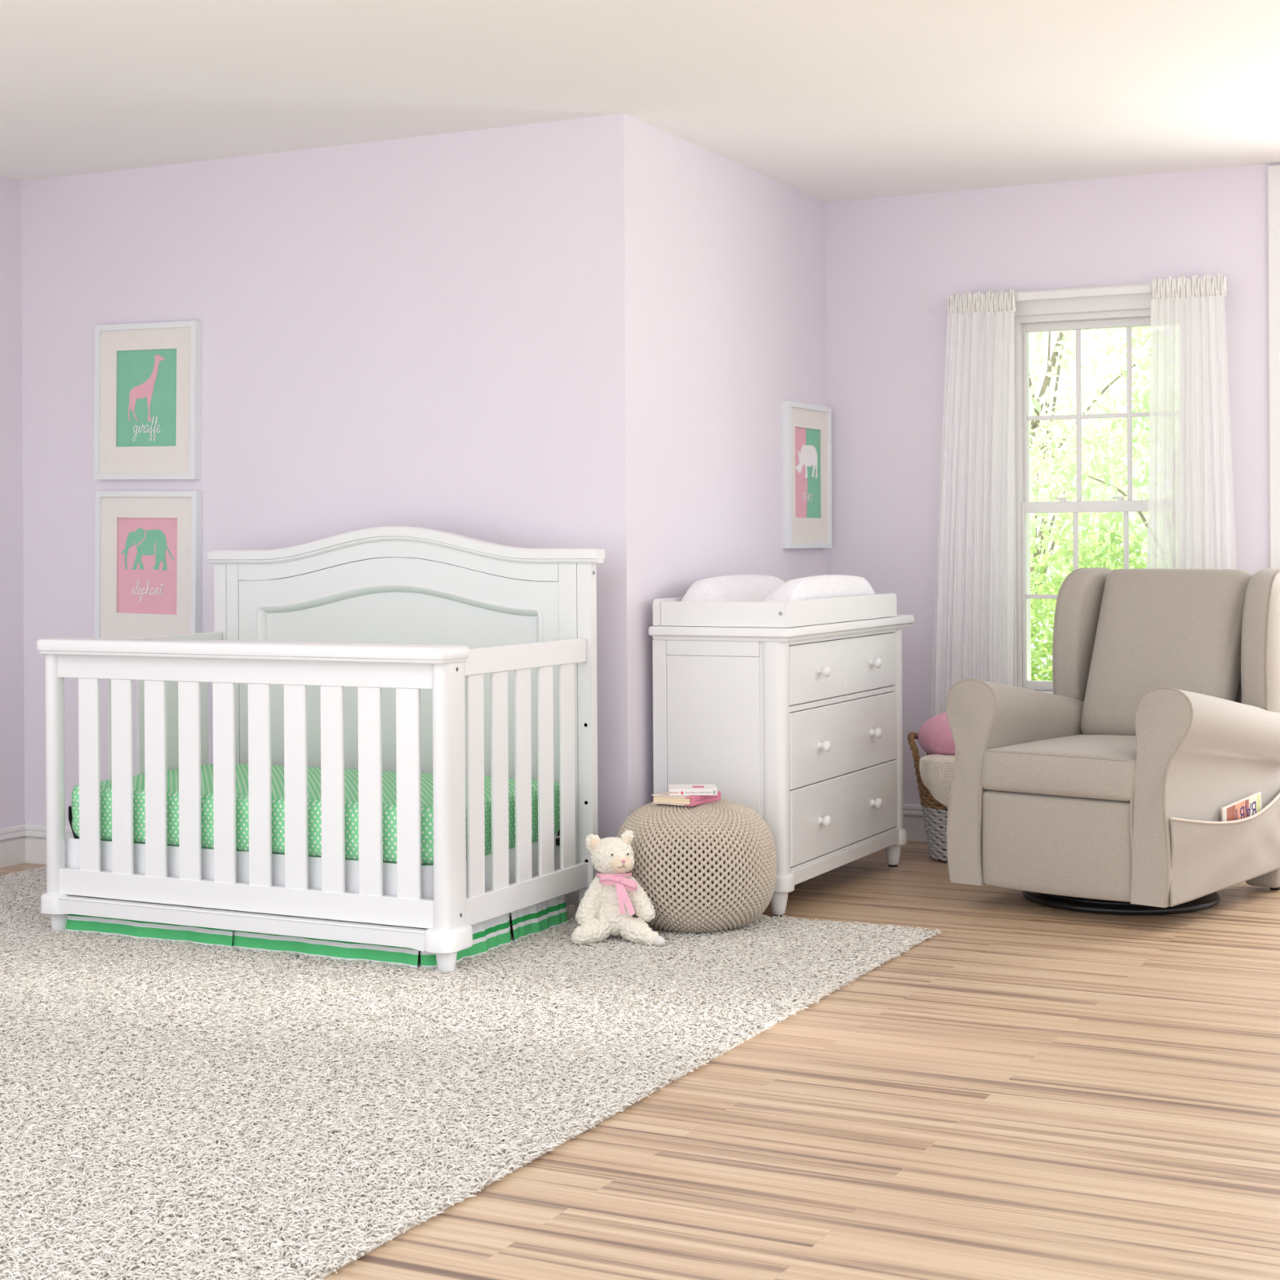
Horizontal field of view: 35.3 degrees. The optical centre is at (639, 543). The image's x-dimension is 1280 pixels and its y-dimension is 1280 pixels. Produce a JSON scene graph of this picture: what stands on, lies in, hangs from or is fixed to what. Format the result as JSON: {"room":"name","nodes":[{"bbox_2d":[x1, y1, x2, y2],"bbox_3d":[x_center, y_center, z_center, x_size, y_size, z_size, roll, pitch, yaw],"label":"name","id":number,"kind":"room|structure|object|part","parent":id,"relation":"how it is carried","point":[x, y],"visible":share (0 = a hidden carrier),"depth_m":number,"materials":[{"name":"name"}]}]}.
{"room":"children's room","nodes":[
{"label":"children's room","id":0,"kind":"room"},
{"bbox_2d":[0,177,24,828],"bbox_3d":[-3.285,-0.075,5.750,0.150,2.550,4.360,0,0,27],"label":"wall","id":1,"kind":"structure","parent":0,"point":[11,567],"depth_m":7.48,"materials":[{"name":"purple paint"}]},
{"bbox_2d":[0,824,25,867],"bbox_3d":[-3.234,1.129,5.644,0.023,0.142,4.210,0,0,27],"label":"baseboard","id":2,"kind":"structure","parent":1,"relation":"attached to","point":[12,838],"depth_m":7.45,"materials":[{"name":"white paint"}]},
{"bbox_2d":[21,113,827,839],"bbox_3d":[-0.723,-0.090,7.880,2.535,2.550,2.040,0,0,27],"label":"wall","id":3,"kind":"structure","parent":0,"point":[591,332],"depth_m":6.88,"materials":[{"name":"purple paint"}]},
{"bbox_2d":[93,320,201,479],"bbox_3d":[-1.777,-0.511,7.245,0.472,0.570,0.034,0,0,27],"label":"picture frame","id":4,"kind":"object","parent":3,"relation":"attached to","point":[147,405],"visible":1,"depth_m":7.24,"materials":[{"name":"white paint"}]},
{"bbox_2d":[116,348,176,446],"bbox_3d":[-1.773,-0.511,7.253,0.429,0.527,0.015,0,0,27],"label":"print","id":5,"kind":"object","parent":4,"relation":"attached to","point":[146,378],"depth_m":7.25},
{"bbox_2d":[94,490,202,638],"bbox_3d":[-1.775,0.093,7.246,0.472,0.570,0.034,0,0,27],"label":"picture frame","id":6,"kind":"object","parent":3,"relation":"attached to","point":[148,544],"visible":0.98,"depth_m":7.24,"materials":[{"name":"white paint"}]},
{"bbox_2d":[117,517,177,614],"bbox_3d":[-1.771,0.093,7.253,0.429,0.527,0.015,0,0,27],"label":"print","id":7,"kind":"object","parent":6,"relation":"attached to","point":[147,547],"depth_m":7.25},
{"bbox_2d":[24,823,578,906],"bbox_3d":[-1.176,1.116,6.957,2.535,0.142,0.023,0,0,27],"label":"baseboard","id":8,"kind":"structure","parent":3,"relation":"attached to","point":[35,835],"depth_m":7.48,"materials":[{"name":"white paint"}]},
{"bbox_2d":[782,400,832,548],"bbox_3d":[0.652,-0.262,7.848,0.034,0.562,0.448,0,0,27],"label":"picture frame","id":9,"kind":"object","parent":3,"relation":"attached to","point":[806,428],"visible":1,"depth_m":7.84,"materials":[{"name":"white paint"}]},
{"bbox_2d":[795,426,820,518],"bbox_3d":[0.646,-0.262,7.851,0.017,0.520,0.406,0,0,27],"label":"print","id":10,"kind":"object","parent":9,"relation":"attached to","point":[807,439],"depth_m":7.85},
{"bbox_2d":[0,840,1279,1279],"bbox_3d":[0.215,1.204,4.562,7.500,0.050,7.150,0,0,27],"label":"floor","id":11,"kind":"structure","parent":0,"point":[1028,1090],"depth_m":4.05,"materials":[{"name":"brown wood"}]},
{"bbox_2d":[0,862,942,1279],"bbox_3d":[-1.427,1.178,5.090,3.357,0.021,3.787,0,0,27],"label":"shag rug","id":12,"kind":"object","parent":11,"relation":"on","point":[170,1110],"visible":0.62,"depth_m":4.47,"materials":[{"name":"beige carpet"}]},
{"bbox_2d":[36,526,604,973],"bbox_3d":[-0.976,0.566,6.150,1.495,1.240,0.910,0,0,27],"label":"crib","id":13,"kind":"object","parent":12,"relation":"on","point":[448,660],"visible":0.98,"depth_m":5.91,"materials":[{"name":"white paint"}]},
{"bbox_3d":[-1.775,0.712,6.103,0.047,0.758,0.059,0,0,27],"label":"post","id":14,"kind":"part","parent":13,"relation":"part of","materials":[{"name":"white paint"}]},
{"bbox_3d":[-1.602,0.338,6.480,0.022,0.073,0.786,0,0,27],"label":"rail","id":15,"kind":"part","parent":13,"relation":"part of","materials":[{"name":"white paint"}]},
{"bbox_3d":[-1.160,0.366,5.793,1.337,0.073,0.020,0,0,27],"label":"rail","id":16,"kind":"part","parent":13,"relation":"part of","materials":[{"name":"white paint"}]},
{"bbox_3d":[-1.155,1.019,5.795,1.337,0.077,0.024,0,0,27],"label":"rail","id":17,"kind":"part","parent":13,"relation":"part of","materials":[{"name":"white paint"}]},
{"bbox_2d":[71,763,559,866],"bbox_3d":[-0.990,0.813,6.155,1.355,0.185,0.739,0,0,27],"label":"mattress","id":18,"kind":"object","parent":13,"relation":"in","point":[351,775],"visible":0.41,"depth_m":5.89,"materials":[{"name":"green fabric"}]},
{"bbox_2d":[65,832,568,968],"bbox_3d":[-0.992,1.038,6.141,1.373,0.289,0.769,0,0,27],"label":"skirt","id":19,"kind":"object","parent":13,"relation":"hanging from","point":[491,934],"visible":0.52,"depth_m":5.83,"materials":[{"name":"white fabric"}]},
{"bbox_3d":[-1.467,1.041,5.971,0.642,0.289,0.030,0,0,27],"label":"panel","id":20,"kind":"part","parent":19,"relation":"part of","materials":[{"name":"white fabric"}]},
{"bbox_3d":[-0.899,1.037,5.691,0.649,0.289,0.030,0,0,27],"label":"panel","id":21,"kind":"part","parent":19,"relation":"part of","materials":[{"name":"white fabric"}]},
{"bbox_3d":[-0.452,1.034,5.732,0.038,0.289,0.350,0,0,27],"label":"panel","id":22,"kind":"part","parent":19,"relation":"part of","materials":[{"name":"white fabric"}]},
{"bbox_3d":[-0.300,1.033,6.040,0.036,0.289,0.332,0,0,27],"label":"panel","id":23,"kind":"part","parent":19,"relation":"part of","materials":[{"name":"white fabric"}]},
{"bbox_3d":[-0.798,0.130,6.540,1.234,0.167,0.032,0,0,27],"label":"headboard arch rail","id":24,"kind":"part","parent":13,"relation":"part of","materials":[{"name":"white paint"}]},
{"bbox_3d":[-0.795,0.639,6.540,1.234,0.852,0.032,0,0,27],"label":"headboard frame","id":25,"kind":"part","parent":13,"relation":"part of","materials":[{"name":"white paint"}]},
{"bbox_3d":[-0.793,0.551,6.526,1.101,0.847,0.025,0,0,27],"label":"panel moulding","id":26,"kind":"part","parent":13,"relation":"part of","materials":[{"name":"white paint"}]},
{"bbox_3d":[-0.785,0.563,6.541,1.092,0.864,0.013,0,0,27],"label":"headboard panel","id":27,"kind":"part","parent":13,"relation":"part of","materials":[{"name":"white paint"}]},
{"bbox_3d":[-0.523,0.704,5.511,0.052,0.758,0.117,0,0,27],"label":"post","id":28,"kind":"part","parent":13,"relation":"part of","materials":[{"name":"white paint"}]},
{"bbox_3d":[-0.335,0.331,5.882,0.022,0.073,0.724,0,0,27],"label":"rail","id":29,"kind":"part","parent":13,"relation":"part of","materials":[{"name":"white paint"}]},
{"bbox_3d":[-0.331,1.024,5.883,0.020,0.077,0.724,0,0,27],"label":"rail","id":30,"kind":"part","parent":13,"relation":"part of","materials":[{"name":"white paint"}]},
{"bbox_2d":[571,830,665,946],"bbox_3d":[-0.057,1.009,5.892,0.276,0.326,0.174,0,0,6],"label":"plush bear","id":31,"kind":"object","parent":12,"relation":"on","point":[608,907],"visible":1,"depth_m":5.87},
{"bbox_2d":[616,798,777,933],"bbox_3d":[0.167,0.984,6.146,0.503,0.400,0.503,0,0,-37],"label":"knitted pouf","id":32,"kind":"object","parent":12,"relation":"on","point":[708,867],"visible":0.84,"depth_m":5.95,"materials":[{"name":"beige fabric"}]},
{"bbox_2d":[651,791,720,806],"bbox_3d":[0.142,0.774,6.122,0.141,0.026,0.176,0,0,33],"label":"book","id":33,"kind":"object","parent":32,"relation":"on","point":[664,797],"visible":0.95,"depth_m":6.06,"materials":[{"name":"pink paper"}]},
{"bbox_2d":[667,784,717,795],"bbox_3d":[0.160,0.750,6.114,0.146,0.020,0.125,0,0,-1],"label":"book","id":34,"kind":"object","parent":33,"relation":"on","point":[673,789],"visible":1,"depth_m":6.05,"materials":[{"name":"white paper"}]},
{"bbox_2d":[648,614,914,917],"bbox_3d":[0.521,0.721,6.923,0.503,0.912,1.228,0,0,27],"label":"dresser","id":35,"kind":"object","parent":11,"relation":"on","point":[801,727],"visible":0.89,"depth_m":6.47,"materials":[{"name":"white paint"}]},
{"bbox_3d":[0.211,0.695,6.418,0.373,0.768,0.012,0,0,27],"label":"panel","id":36,"kind":"part","parent":35,"relation":"part of","materials":[{"name":"white paint"}]},
{"bbox_2d":[653,593,897,627],"bbox_3d":[0.481,0.220,6.841,0.470,0.086,1.028,0,0,27],"label":"tray","id":37,"kind":"object","parent":35,"relation":"on","point":[671,611],"visible":0.9,"depth_m":6.44,"materials":[{"name":"white paint"}]},
{"bbox_2d":[680,574,875,602],"bbox_3d":[0.485,0.179,6.840,0.418,0.144,0.950,0,0,27],"label":"changing pad","id":38,"kind":"object","parent":37,"relation":"on","point":[735,588],"visible":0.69,"depth_m":6.68,"materials":[{"name":"white fabric"}]},
{"bbox_3d":[0.429,0.678,6.341,0.082,0.738,0.068,0,0,27],"label":"post","id":39,"kind":"part","parent":35,"relation":"part of","materials":[{"name":"white paint"}]},
{"bbox_3d":[0.576,0.419,6.579,0.020,0.188,0.485,0,0,27],"label":"drawer","id":40,"kind":"part","parent":35,"relation":"part of","materials":[{"name":"white paint"}]},
{"bbox_3d":[0.605,0.663,6.568,0.038,0.037,0.037,0,0,27],"label":"knob","id":41,"kind":"part","parent":35,"relation":"part of","materials":[{"name":"white paint"}]},
{"bbox_3d":[0.603,0.419,6.568,0.038,0.037,0.037,0,0,27],"label":"knob","id":42,"kind":"part","parent":35,"relation":"part of","materials":[{"name":"white paint"}]},
{"bbox_3d":[0.606,0.908,6.568,0.038,0.037,0.037,0,0,27],"label":"knob","id":43,"kind":"part","parent":35,"relation":"part of","materials":[{"name":"white paint"}]},
{"bbox_3d":[0.693,0.314,6.812,0.018,0.013,1.013,0,0,27],"label":"rail","id":44,"kind":"part","parent":35,"relation":"part of","materials":[{"name":"white paint"}]},
{"bbox_3d":[0.693,0.525,6.812,0.016,0.018,1.013,0,0,27],"label":"drawer rail","id":45,"kind":"part","parent":35,"relation":"part of","materials":[{"name":"white paint"}]},
{"bbox_3d":[0.694,0.658,6.812,0.020,0.242,1.008,0,0,27],"label":"drawer","id":46,"kind":"part","parent":35,"relation":"part of","materials":[{"name":"white paint"}]},
{"bbox_3d":[0.696,0.903,6.812,0.020,0.240,1.008,0,0,27],"label":"drawer","id":47,"kind":"part","parent":35,"relation":"part of","materials":[{"name":"white paint"}]},
{"bbox_3d":[0.802,0.417,7.031,0.020,0.188,0.520,0,0,27],"label":"drawer","id":48,"kind":"part","parent":35,"relation":"part of","materials":[{"name":"white paint"}]},
{"bbox_3d":[0.824,0.417,7.010,0.038,0.037,0.037,0,0,27],"label":"knob","id":49,"kind":"part","parent":35,"relation":"part of","materials":[{"name":"white paint"}]},
{"bbox_3d":[0.825,0.661,7.010,0.038,0.037,0.037,0,0,27],"label":"knob","id":50,"kind":"part","parent":35,"relation":"part of","materials":[{"name":"white paint"}]},
{"bbox_3d":[0.827,0.906,7.010,0.038,0.037,0.037,0,0,27],"label":"knob","id":51,"kind":"part","parent":35,"relation":"part of","materials":[{"name":"white paint"}]},
{"bbox_3d":[0.911,0.675,7.308,0.082,0.738,0.068,0,0,27],"label":"post","id":52,"kind":"part","parent":35,"relation":"part of","materials":[{"name":"white paint"}]},
{"bbox_2d":[906,732,947,861],"bbox_3d":[1.216,0.939,7.459,0.384,0.461,0.397,0,0,-21],"label":"seagrass basket","id":53,"kind":"object","parent":11,"relation":"on","point":[935,813],"visible":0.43,"depth_m":7.40,"materials":[{"name":"beige wicker"}]},
{"bbox_3d":[1.043,0.764,7.544,0.070,0.110,0.175,0,0,27],"label":"handle","id":54,"kind":"part","parent":53,"relation":"part of","materials":[{"name":"brown wicker"}]},
{"bbox_2d":[917,712,955,755],"bbox_3d":[1.187,0.721,7.460,0.313,0.194,0.273,0,0,27],"label":"pillow","id":55,"kind":"object","parent":53,"relation":"on","point":[935,735],"visible":0.26,"depth_m":7.38,"materials":[{"name":"pink fabric"}]},
{"bbox_2d":[919,754,955,807],"bbox_3d":[1.180,0.873,7.305,0.331,0.196,0.129,0,0,12],"label":"knit blanket","id":56,"kind":"object","parent":53,"relation":"on","point":[936,771],"visible":0.35,"depth_m":7.29,"materials":[{"name":"beige fabric"}]},
{"bbox_2d":[946,568,1279,915],"bbox_3d":[1.625,0.629,6.666,0.854,1.082,1.083,0,0,40],"label":"armchair","id":57,"kind":"object","parent":11,"relation":"on","point":[1106,792],"visible":1,"depth_m":6.44,"materials":[{"name":"beige fabric"}]},
{"bbox_3d":[1.315,0.768,6.815,0.178,0.652,0.901,0,0,40],"label":"arm","id":58,"kind":"part","parent":57,"relation":"part of","materials":[{"name":"beige fabric"}]},
{"bbox_3d":[1.567,0.943,6.593,0.530,0.312,0.880,0,0,40],"label":"seat","id":59,"kind":"part","parent":57,"relation":"part of","materials":[{"name":"beige fabric"}]},
{"bbox_2d":[981,734,1136,800],"bbox_3d":[1.498,0.711,6.512,0.528,0.150,0.684,0,0,40],"label":"seat cushion","id":60,"kind":"object","parent":57,"relation":"on","point":[1015,767],"depth_m":6.30,"materials":[{"name":"beige fabric"}]},
{"bbox_2d":[1080,568,1252,736],"bbox_3d":[1.800,0.393,6.878,0.540,0.609,0.392,0,0,40],"label":"cushion","id":61,"kind":"object","parent":57,"relation":"on","point":[1142,631],"depth_m":6.82,"materials":[{"name":"beige fabric"}]},
{"bbox_3d":[1.830,0.765,6.388,0.178,0.652,0.901,0,0,40],"label":"arm","id":62,"kind":"part","parent":57,"relation":"part of","materials":[{"name":"beige fabric"}]},
{"bbox_2d":[1221,791,1262,821],"bbox_3d":[1.914,0.867,6.390,0.006,0.124,0.306,0,0,40],"label":"magazine","id":63,"kind":"object","parent":57,"relation":"in","point":[1247,806],"visible":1,"depth_m":6.39,"materials":[{"name":"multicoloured paper"}]},
{"bbox_2d":[0,0,1279,202],"bbox_3d":[0.734,-1.425,5.636,7.500,0.100,4.750,0,0,27],"label":"ceiling","id":64,"kind":"structure","parent":0,"point":[826,100],"depth_m":5.94,"materials":[{"name":"paint"}]},
{"bbox_2d":[825,163,1279,804],"bbox_3d":[2.912,-0.113,7.118,4.739,2.550,0.160,0,0,27],"label":"wall","id":65,"kind":"structure","parent":0,"point":[893,264],"depth_m":7.89,"materials":[{"name":"purple paint"}]},
{"bbox_2d":[902,803,927,841],"bbox_3d":[1.527,1.100,7.710,1.719,0.142,0.023,0,0,27],"label":"baseboard","id":66,"kind":"structure","parent":65,"relation":"attached to","point":[913,823],"depth_m":7.93,"materials":[{"name":"white paint"}]},
{"bbox_2d":[993,282,1151,693],"bbox_3d":[1.759,-0.151,7.654,0.870,1.640,0.190,0,0,27],"label":"window","id":67,"kind":"structure","parent":65,"relation":"in","point":[1128,311],"depth_m":7.71,"materials":[{"name":"white paint"}]},
{"bbox_3d":[1.737,0.617,7.600,0.870,0.105,0.070,0,0,27],"label":"sill","id":68,"kind":"part","parent":67,"relation":"part of","materials":[{"name":"white paint"}]},
{"bbox_3d":[1.755,0.202,7.640,0.610,0.725,0.030,0,0,27],"label":"sash","id":69,"kind":"part","parent":67,"relation":"part of","materials":[{"name":"white paint"}]},
{"bbox_3d":[1.766,-0.486,7.672,0.610,0.730,0.030,0,0,27],"label":"sash","id":70,"kind":"part","parent":67,"relation":"part of","materials":[{"name":"white paint"}]},
{"bbox_2d":[1014,282,1227,301],"bbox_3d":[1.684,-0.939,7.581,1.018,0.031,0.102,0,0,27],"label":"curtain rod","id":71,"kind":"object","parent":65,"relation":"attached to","point":[1140,289],"visible":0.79,"depth_m":7.53,"materials":[{"name":"white paint"}]},
{"bbox_2d":[930,289,1015,717],"bbox_3d":[1.272,0.088,7.711,0.353,2.109,0.030,0,0,27],"label":"sheer curtain","id":72,"kind":"object","parent":71,"relation":"hanging from","point":[974,601],"visible":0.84,"depth_m":7.70,"materials":[{"name":"white fabric"}]},
{"bbox_2d":[1146,272,1236,568],"bbox_3d":[2.010,0.078,7.343,0.353,2.119,0.029,0,0,27],"label":"sheer curtain","id":73,"kind":"object","parent":71,"relation":"hanging from","point":[1191,522],"visible":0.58,"depth_m":7.34,"materials":[{"name":"white fabric"}]},
{"bbox_2d":[1266,164,1279,568],"bbox_3d":[2.381,-0.105,7.281,0.194,2.540,0.022,0,0,27],"label":"trim","id":74,"kind":"structure","parent":65,"relation":"attached to","point":[1273,171],"depth_m":7.30,"materials":[{"name":"white paint"}]},
{"label":"outside","id":75,"kind":"structure","parent":0,"visible":0},
{"bbox_2d":[1034,675,1050,680],"bbox_3d":[4.867,1.775,16.463,22.000,0.050,18.200,0,0,27],"label":"ground","id":76,"kind":"structure","parent":75,"point":[1035,677],"depth_m":26.09,"materials":[{"name":"green plant"}]},
{"bbox_2d":[1030,511,1146,680],"bbox_3d":[2.567,0.778,10.996,2.355,1.978,1.208,0,0,27],"label":"shrub","id":77,"kind":"object","parent":76,"relation":"on","point":[1083,562],"visible":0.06,"depth_m":11.03,"materials":[{"name":"green plant"}]},
{"bbox_2d":[1029,379,1148,662],"bbox_3d":[3.112,0.268,15.205,1.920,2.991,1.240,0,0,27],"label":"tree","id":78,"kind":"object","parent":76,"relation":"on","point":[1049,393],"visible":0.2,"depth_m":15.03,"materials":[{"name":"green plant"}]},
{"bbox_2d":[1028,326,1150,475],"bbox_3d":[3.530,-1.002,17.020,4.205,5.521,1.765,0,0,22],"label":"leafy tree","id":79,"kind":"object","parent":76,"relation":"on","point":[1061,340],"visible":0.12,"depth_m":16.97,"materials":[{"name":"green plant"}]},
{"bbox_2d":[1029,325,1151,609],"bbox_3d":[3.101,-0.097,12.326,1.714,3.721,1.100,0,0,27],"label":"leafy tree","id":80,"kind":"object","parent":76,"relation":"on","point":[1107,467],"visible":0.2,"depth_m":12.40,"materials":[{"name":"green plant"}]}
]}

